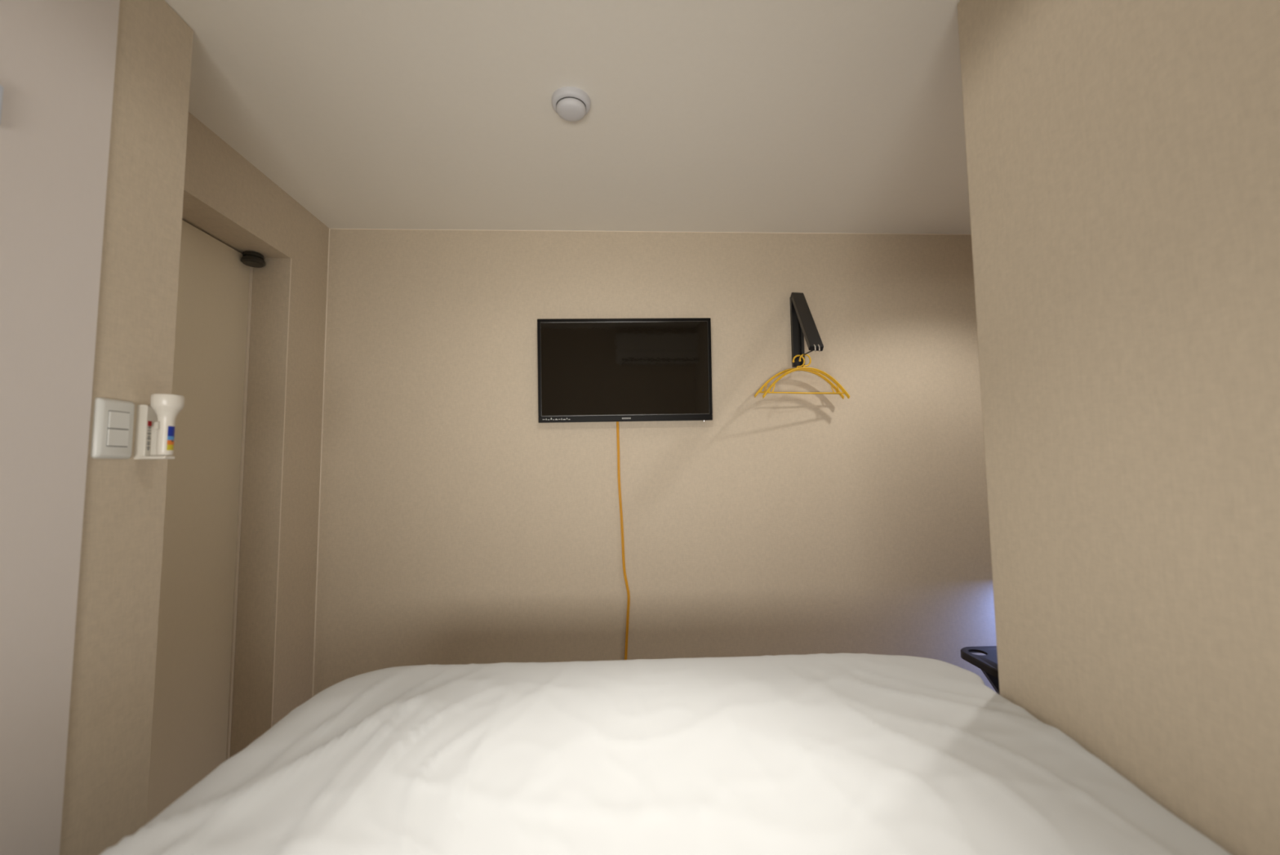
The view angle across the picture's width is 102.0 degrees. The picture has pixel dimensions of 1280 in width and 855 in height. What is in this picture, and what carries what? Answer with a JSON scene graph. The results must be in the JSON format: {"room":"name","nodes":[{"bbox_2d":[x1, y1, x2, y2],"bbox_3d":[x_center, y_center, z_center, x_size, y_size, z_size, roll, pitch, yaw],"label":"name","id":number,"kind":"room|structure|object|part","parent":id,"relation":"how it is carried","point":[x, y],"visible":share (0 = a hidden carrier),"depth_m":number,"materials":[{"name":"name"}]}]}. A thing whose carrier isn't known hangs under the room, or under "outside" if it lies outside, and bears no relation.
{"room":"hotel room","nodes":[
{"label":"hotel room","id":0,"kind":"room"},
{"bbox_2d":[0,0,119,854],"bbox_3d":[-1.226,0.092,0.051,0.554,2.150,1.721,0,-4,-3],"label":"wall panel","id":1,"kind":"object","parent":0,"point":[58,57],"visible":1,"depth_m":0.86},
{"bbox_2d":[0,84,3,124],"bbox_3d":[-0.976,-0.491,0.755,0.017,0.064,0.068,0,-4,-3],"label":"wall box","id":2,"kind":"object","parent":1,"relation":"attached to","point":[1,86],"visible":1,"depth_m":0.79,"materials":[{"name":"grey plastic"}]},
{"bbox_2d":[59,0,193,854],"bbox_3d":[-1.270,0.166,0.995,0.548,2.150,0.174,0,-4,-3],"label":"wall pillar","id":3,"kind":"structure","parent":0,"point":[108,764],"depth_m":1.01,"materials":[{"name":"beige paint"}]},
{"bbox_2d":[90,397,134,458],"bbox_3d":[-0.990,0.003,0.978,0.014,0.112,0.073,0,-4,-3],"label":"light switch","id":4,"kind":"object","parent":3,"relation":"attached to","point":[113,419],"visible":1,"depth_m":0.97,"materials":[{"name":"white plastic"}]},
{"bbox_3d":[-0.985,0.003,0.978,0.001,0.067,0.041,0,-4,-3],"label":"frame","id":5,"kind":"part","parent":4,"relation":"part of","materials":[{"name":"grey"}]},
{"bbox_2d":[133,404,174,459],"bbox_3d":[-0.969,0.010,1.046,0.060,0.108,0.053,0,-4,-3],"label":"holder","id":6,"kind":"object","parent":3,"relation":"attached to","point":[147,423],"visible":0.88,"depth_m":1.03,"materials":[{"name":"beige plastic"}]},
{"bbox_2d":[146,426,151,449],"bbox_3d":[-0.979,0.021,1.033,0.001,0.048,0.008,0,-4,-3],"label":"print","id":7,"kind":"object","parent":6,"relation":"attached to","point":[148,428],"depth_m":1.03,"materials":[{"name":"grey paper"}]},
{"bbox_2d":[150,393,184,455],"bbox_3d":[-0.951,-0.005,1.040,0.051,0.121,0.051,0,-4,-3],"label":"torch","id":8,"kind":"object","parent":6,"relation":"in","point":[166,406],"visible":1,"depth_m":1.03,"materials":[{"name":"beige plastic"}]},
{"bbox_2d":[182,111,328,757],"bbox_3d":[-1.411,0.211,1.567,0.315,2.150,0.984,0,-4,-3],"label":"wall","id":9,"kind":"structure","parent":0,"point":[226,197],"depth_m":1.84,"materials":[{"name":"beige paint"}]},
{"bbox_2d":[146,219,265,823],"bbox_3d":[-1.370,0.311,1.440,0.105,1.915,0.736,0,-4,-3],"label":"door","id":10,"kind":"structure","parent":9,"relation":"in","point":[189,726],"depth_m":1.64,"materials":[{"name":"paint"}]},
{"bbox_2d":[226,266,253,759],"bbox_3d":[-1.406,0.343,1.804,0.024,1.923,0.010,0,-4,-3],"label":"trim","id":11,"kind":"structure","parent":9,"relation":"attached to","point":[251,275],"depth_m":1.80,"materials":[{"name":"beige"}]},
{"bbox_2d":[271,257,291,727],"bbox_3d":[-1.262,0.342,1.817,0.002,1.924,0.004,0,-4,-3],"label":"trim","id":12,"kind":"structure","parent":9,"relation":"attached to","point":[291,258],"depth_m":1.82,"materials":[{"name":"beige wood"}]},
{"bbox_2d":[164,0,971,234],"bbox_3d":[0.383,-0.997,0.787,3.850,0.100,3.080,0,-4,-3],"label":"ceiling","id":13,"kind":"structure","parent":0,"point":[757,116],"depth_m":1.45,"materials":[{"name":"paint"}]},
{"bbox_2d":[551,86,591,121],"bbox_3d":[-0.188,-0.871,1.413,0.106,0.042,0.106,0,-4,-3],"label":"smoke detector","id":14,"kind":"object","parent":13,"relation":"attached to","point":[571,104],"visible":1,"depth_m":1.39,"materials":[{"name":"white plastic"}]},
{"bbox_2d":[313,229,996,695],"bbox_3d":[0.331,0.240,2.184,3.850,2.150,0.100,0,-4,-3],"label":"wall","id":15,"kind":"structure","parent":0,"point":[458,526],"depth_m":2.13,"materials":[{"name":"beige paint"}]},
{"bbox_2d":[311,228,330,697],"bbox_3d":[-1.273,0.248,2.062,0.004,2.150,0.004,0,-4,-3],"label":"trim","id":16,"kind":"structure","parent":15,"relation":"attached to","point":[329,228],"depth_m":2.07,"materials":[{"name":"beige"}]},
{"bbox_2d":[537,317,712,422],"bbox_3d":[-0.060,-0.231,2.116,0.707,0.425,0.061,0,-4,-3],"label":"television","id":17,"kind":"object","parent":15,"relation":"attached to","point":[590,370],"visible":1,"depth_m":2.10,"materials":[{"name":"black"}]},
{"bbox_2d":[616,421,630,659],"bbox_3d":[-0.067,0.516,2.083,0.050,1.117,0.020,0,-4,-3],"label":"power cord","id":18,"kind":"object","parent":17,"relation":"hanging from","point":[617,422],"visible":0.8,"depth_m":2.09,"materials":[{"name":"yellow plastic"}]},
{"bbox_2d":[330,228,971,235],"bbox_3d":[0.431,-0.835,2.221,3.431,0.003,0.002,0,-4,-3],"label":"trim","id":19,"kind":"structure","parent":15,"relation":"attached to","point":[331,228],"depth_m":2.20,"materials":[{"name":"beige"}]},
{"bbox_2d":[789,292,823,367],"bbox_3d":[0.651,-0.420,2.030,0.056,0.325,0.346,-1,-4,6],"label":"rack","id":20,"kind":"object","parent":15,"relation":"attached to","point":[802,323],"visible":0.98,"depth_m":2.12,"materials":[{"name":"black metal"}]},
{"bbox_2d":[754,355,844,399],"bbox_3d":[0.656,-0.210,2.136,0.379,0.181,0.017,1,-4,-4],"label":"clothes hanger","id":21,"kind":"object","parent":20,"relation":"hanging from","point":[818,374],"visible":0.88,"depth_m":2.14,"materials":[{"name":"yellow plastic"}]},
{"bbox_2d":[762,353,850,398],"bbox_3d":[0.666,-0.206,2.079,0.379,0.181,0.017,0,-4,-11],"label":"clothes hanger","id":22,"kind":"object","parent":20,"relation":"hanging from","point":[820,371],"visible":0.99,"depth_m":2.08,"materials":[{"name":"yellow plastic"}]},
{"bbox_2d":[956,0,1279,854],"bbox_3d":[1.492,0.074,0.198,1.503,2.150,1.777,0,-4,-3],"label":"wall","id":23,"kind":"structure","parent":0,"point":[1123,156],"depth_m":0.74,"materials":[{"name":"beige paint"}]},
{"bbox_3d":[0.408,1.246,0.614,3.850,0.100,3.080,0,-4,-3],"label":"floor","id":24,"kind":"structure","parent":0,"visible":0},
{"bbox_2d":[960,645,999,694],"bbox_3d":[1.365,1.055,1.850,0.325,0.450,0.265,0,-4,-3],"label":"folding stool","id":25,"kind":"object","parent":24,"relation":"on","point":[987,663],"visible":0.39,"depth_m":1.88,"materials":[{"name":"black plastic"}]},
{"bbox_3d":[1.363,0.844,1.866,0.310,0.026,0.265,0,-4,-3],"label":"seat","id":26,"kind":"part","parent":25,"relation":"part of","materials":[{"name":"black plastic"}]},
{"bbox_3d":[1.383,1.062,1.880,0.288,0.432,0.022,0,-4,-3],"label":"leg","id":27,"kind":"part","parent":25,"relation":"part of","materials":[{"name":"black plastic"}]},
{"bbox_3d":[0.028,0.842,0.197,1.160,0.650,1.840,0,-4,-3],"label":"bed","id":28,"kind":"object","parent":24,"relation":"on","visible":0},
{"bbox_2d":[99,653,1231,854],"bbox_3d":[0.032,0.729,0.256,1.476,0.566,2.084,0,-4,-3],"label":"quilt","id":29,"kind":"object","parent":28,"relation":"on","point":[819,753],"visible":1,"depth_m":0.76,"materials":[{"name":"white fabric"}]}
]}

